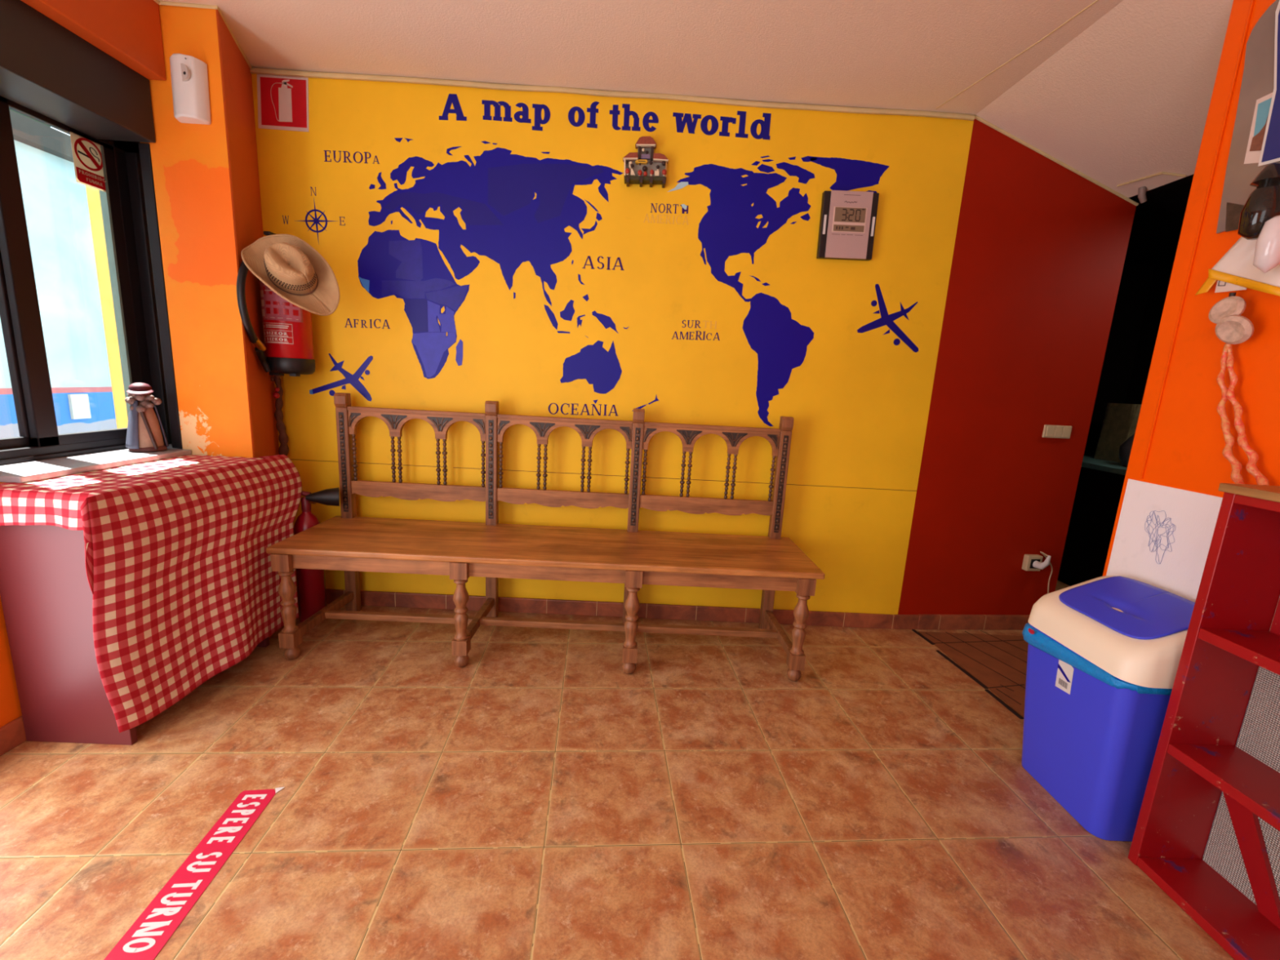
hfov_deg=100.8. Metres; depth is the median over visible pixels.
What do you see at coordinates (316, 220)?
sticker
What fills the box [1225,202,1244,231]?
print
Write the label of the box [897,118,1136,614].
wall
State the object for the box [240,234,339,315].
straw hat
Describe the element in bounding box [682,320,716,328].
sticker
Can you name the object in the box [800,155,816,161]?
sticker
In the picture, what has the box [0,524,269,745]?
desk
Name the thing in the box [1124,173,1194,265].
wall
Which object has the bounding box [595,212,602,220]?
sticker
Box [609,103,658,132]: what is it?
sticker
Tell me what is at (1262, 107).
postcard
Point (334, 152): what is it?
sticker
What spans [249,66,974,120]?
trim
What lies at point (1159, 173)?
trim
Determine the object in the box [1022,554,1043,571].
wall socket
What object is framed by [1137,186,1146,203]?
pipe stub
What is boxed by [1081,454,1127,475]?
countertop
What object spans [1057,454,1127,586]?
counter
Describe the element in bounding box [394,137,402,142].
sticker
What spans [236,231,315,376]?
fire extinguisher
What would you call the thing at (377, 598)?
baseboard
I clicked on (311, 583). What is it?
fire extinguisher
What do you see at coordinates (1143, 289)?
doorway
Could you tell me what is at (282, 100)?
fire extinguisher sign
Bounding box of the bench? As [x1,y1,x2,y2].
[266,392,825,681]
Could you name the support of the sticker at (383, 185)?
attached to the wall at (858, 403)
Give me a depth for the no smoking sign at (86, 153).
1.75 m
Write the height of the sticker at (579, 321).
0.058 m
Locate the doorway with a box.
[1084,261,1173,455]
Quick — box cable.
[1032,551,1053,593]
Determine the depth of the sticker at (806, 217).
2.19 m
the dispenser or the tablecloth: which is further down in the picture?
the tablecloth
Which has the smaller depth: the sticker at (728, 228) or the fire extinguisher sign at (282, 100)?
the fire extinguisher sign at (282, 100)
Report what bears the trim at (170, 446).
attached to the wall at (10, 705)
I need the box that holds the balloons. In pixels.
[1237,163,1279,272]
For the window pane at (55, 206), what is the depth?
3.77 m
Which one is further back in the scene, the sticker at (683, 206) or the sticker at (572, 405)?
the sticker at (572, 405)
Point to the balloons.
(1260, 216)
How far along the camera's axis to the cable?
2.48 m
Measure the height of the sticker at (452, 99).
0.096 m
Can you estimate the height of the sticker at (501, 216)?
0.601 m
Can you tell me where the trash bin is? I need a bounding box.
[1021,575,1195,841]
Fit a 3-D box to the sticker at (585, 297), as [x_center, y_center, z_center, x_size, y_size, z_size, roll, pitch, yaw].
[-0.230,-0.772,2.242,0.028,0.031,0.001,3,11,-1]
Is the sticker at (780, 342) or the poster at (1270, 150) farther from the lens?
the sticker at (780, 342)
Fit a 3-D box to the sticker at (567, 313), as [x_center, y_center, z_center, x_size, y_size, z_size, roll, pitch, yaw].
[-0.308,-0.722,2.251,0.064,0.087,0.001,3,11,-1]
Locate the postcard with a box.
[1244,92,1272,164]
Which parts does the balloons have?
clear bulb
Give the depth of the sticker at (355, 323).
2.25 m
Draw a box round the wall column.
[140,4,262,457]
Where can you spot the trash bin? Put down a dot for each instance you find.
(1104, 652)
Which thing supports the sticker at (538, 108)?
attached to the wall at (858, 403)
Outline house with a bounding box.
[622,136,668,187]
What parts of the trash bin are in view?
lid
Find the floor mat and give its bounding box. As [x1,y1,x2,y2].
[911,629,1028,719]
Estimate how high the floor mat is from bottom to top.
0.004 m
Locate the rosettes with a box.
[1208,292,1253,344]
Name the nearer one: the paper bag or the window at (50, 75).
the window at (50, 75)
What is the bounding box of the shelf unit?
[1128,483,1279,959]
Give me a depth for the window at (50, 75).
1.64 m
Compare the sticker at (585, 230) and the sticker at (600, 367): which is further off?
the sticker at (600, 367)
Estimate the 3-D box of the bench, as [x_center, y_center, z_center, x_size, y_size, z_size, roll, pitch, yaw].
[-0.331,0.204,2.131,2.023,0.984,0.464,3,11,-1]
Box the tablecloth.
[0,454,302,733]
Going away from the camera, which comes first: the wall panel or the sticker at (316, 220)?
the wall panel
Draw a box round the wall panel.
[1216,0,1279,233]
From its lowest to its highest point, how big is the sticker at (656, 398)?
0.048 m
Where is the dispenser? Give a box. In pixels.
[169,53,211,124]
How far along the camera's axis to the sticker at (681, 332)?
2.28 m
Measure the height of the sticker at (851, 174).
0.124 m
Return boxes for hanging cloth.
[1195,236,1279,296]
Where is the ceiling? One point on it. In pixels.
(1121, 92)
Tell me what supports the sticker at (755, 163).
attached to the wall at (858, 403)
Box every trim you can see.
[153,0,1138,205]
[166,444,182,448]
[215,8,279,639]
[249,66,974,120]
[935,0,1098,109]
[1116,172,1186,186]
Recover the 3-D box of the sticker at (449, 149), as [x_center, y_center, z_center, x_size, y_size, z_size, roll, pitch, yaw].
[-0.748,-1.325,2.131,0.063,0.036,0.001,3,11,-1]
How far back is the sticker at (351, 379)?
2.29 m
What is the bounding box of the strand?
[270,374,288,455]
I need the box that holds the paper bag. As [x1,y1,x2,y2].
[1093,403,1141,462]
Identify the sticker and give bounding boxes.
[282,186,345,244]
[309,353,373,401]
[324,150,379,164]
[344,318,390,328]
[357,230,469,378]
[368,147,622,306]
[368,183,374,189]
[377,172,386,189]
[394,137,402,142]
[439,93,466,120]
[446,146,462,155]
[455,339,462,365]
[481,99,550,130]
[543,304,557,328]
[548,403,617,416]
[556,330,569,333]
[560,299,574,320]
[560,340,622,393]
[568,101,599,128]
[577,274,584,284]
[577,314,585,328]
[581,221,597,235]
[582,255,624,270]
[582,293,588,301]
[585,200,599,212]
[591,311,618,333]
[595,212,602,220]
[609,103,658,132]
[644,203,688,224]
[648,395,658,404]
[668,164,810,302]
[671,330,719,340]
[672,111,771,139]
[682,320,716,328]
[742,292,813,426]
[751,160,759,165]
[757,164,774,173]
[762,159,773,161]
[776,161,814,183]
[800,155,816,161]
[800,213,810,221]
[811,156,888,191]
[857,284,918,352]
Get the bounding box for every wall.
[0,595,22,727]
[20,0,165,80]
[251,73,973,614]
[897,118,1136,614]
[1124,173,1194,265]
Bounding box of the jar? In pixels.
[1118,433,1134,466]
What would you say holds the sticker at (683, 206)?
attached to the wall at (858, 403)
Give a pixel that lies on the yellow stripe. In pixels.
(92, 194)
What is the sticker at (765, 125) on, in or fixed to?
attached to the wall at (858, 403)
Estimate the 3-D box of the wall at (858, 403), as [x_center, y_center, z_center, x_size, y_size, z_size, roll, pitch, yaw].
[-0.170,-0.460,2.354,2.917,2.220,0.100,3,11,-1]
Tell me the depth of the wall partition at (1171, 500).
1.41 m
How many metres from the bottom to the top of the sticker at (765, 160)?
0.011 m
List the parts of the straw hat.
crown, hat cord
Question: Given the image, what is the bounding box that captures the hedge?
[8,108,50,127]
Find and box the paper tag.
[1214,280,1246,293]
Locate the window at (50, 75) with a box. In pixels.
[0,0,191,483]
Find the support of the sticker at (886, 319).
attached to the wall at (858, 403)
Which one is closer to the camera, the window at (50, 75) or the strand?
the window at (50, 75)
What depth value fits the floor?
1.36 m
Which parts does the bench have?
leg, post, arch panel, rail, leg, post, seat, rail, arch panel, leg, post, rail, arch panel, post, leg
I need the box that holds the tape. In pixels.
[103,786,284,959]
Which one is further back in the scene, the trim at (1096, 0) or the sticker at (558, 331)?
the sticker at (558, 331)
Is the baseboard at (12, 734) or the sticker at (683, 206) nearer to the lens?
the baseboard at (12, 734)
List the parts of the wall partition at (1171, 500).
white panel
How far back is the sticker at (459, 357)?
2.28 m
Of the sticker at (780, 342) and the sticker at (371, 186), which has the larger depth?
the sticker at (780, 342)
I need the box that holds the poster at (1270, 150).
[1257,0,1279,166]
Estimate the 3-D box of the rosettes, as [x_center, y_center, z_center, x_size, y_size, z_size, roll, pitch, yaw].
[1.449,-0.397,1.296,0.044,0.127,0.097,3,11,-1]
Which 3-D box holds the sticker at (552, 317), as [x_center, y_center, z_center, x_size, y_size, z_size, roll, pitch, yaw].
[-0.379,-0.693,2.255,0.061,0.102,0.001,3,11,-1]
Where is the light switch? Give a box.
[1041,424,1071,438]
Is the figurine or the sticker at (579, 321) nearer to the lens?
the figurine
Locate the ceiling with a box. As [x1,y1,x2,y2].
[159,0,1233,197]
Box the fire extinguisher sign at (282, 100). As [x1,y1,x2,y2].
[257,74,309,132]
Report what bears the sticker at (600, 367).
attached to the wall at (858, 403)
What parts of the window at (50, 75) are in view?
sash, sash, frame, sill, guide rail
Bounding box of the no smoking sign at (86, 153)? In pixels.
[69,128,108,192]
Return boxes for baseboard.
[0,715,26,755]
[297,588,1030,630]
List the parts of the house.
post, name plate, post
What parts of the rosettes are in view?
stem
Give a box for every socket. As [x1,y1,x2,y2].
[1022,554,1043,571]
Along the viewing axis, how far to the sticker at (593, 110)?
2.11 m
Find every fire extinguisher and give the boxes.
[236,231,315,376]
[293,487,339,622]
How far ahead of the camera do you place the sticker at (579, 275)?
2.23 m
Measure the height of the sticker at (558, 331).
0.009 m
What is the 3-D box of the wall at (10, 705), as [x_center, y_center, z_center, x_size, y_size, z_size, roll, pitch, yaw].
[-1.821,-0.152,0.254,0.260,2.220,3.700,3,11,-1]
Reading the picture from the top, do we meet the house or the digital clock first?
the house
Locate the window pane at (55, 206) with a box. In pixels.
[0,109,116,438]
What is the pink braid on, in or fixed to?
hanging from the rosettes
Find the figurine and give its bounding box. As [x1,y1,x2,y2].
[124,382,168,452]
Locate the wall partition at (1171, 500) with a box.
[1102,0,1279,856]
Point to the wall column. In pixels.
(190, 161)
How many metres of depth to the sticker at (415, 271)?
2.22 m
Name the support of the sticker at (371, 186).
attached to the wall at (858, 403)
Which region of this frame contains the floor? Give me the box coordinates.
[0,580,1234,959]
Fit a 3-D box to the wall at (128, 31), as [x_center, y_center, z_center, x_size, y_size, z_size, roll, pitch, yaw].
[-1.592,-1.104,-0.007,0.110,0.230,3.536,3,11,-1]
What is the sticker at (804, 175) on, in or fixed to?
attached to the wall at (858, 403)
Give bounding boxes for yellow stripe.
[85,185,128,428]
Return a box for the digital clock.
[816,190,879,260]
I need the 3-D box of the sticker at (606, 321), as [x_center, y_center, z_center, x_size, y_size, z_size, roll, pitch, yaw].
[-0.147,-0.674,2.262,0.119,0.091,0.001,3,11,-1]
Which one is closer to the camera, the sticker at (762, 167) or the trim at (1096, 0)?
the trim at (1096, 0)
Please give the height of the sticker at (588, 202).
0.045 m
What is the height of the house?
0.176 m
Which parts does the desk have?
panel, panel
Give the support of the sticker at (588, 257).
attached to the wall at (858, 403)
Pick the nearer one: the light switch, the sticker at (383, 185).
the sticker at (383, 185)
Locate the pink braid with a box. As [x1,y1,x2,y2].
[1216,343,1269,485]
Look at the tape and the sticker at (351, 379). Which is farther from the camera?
the sticker at (351, 379)

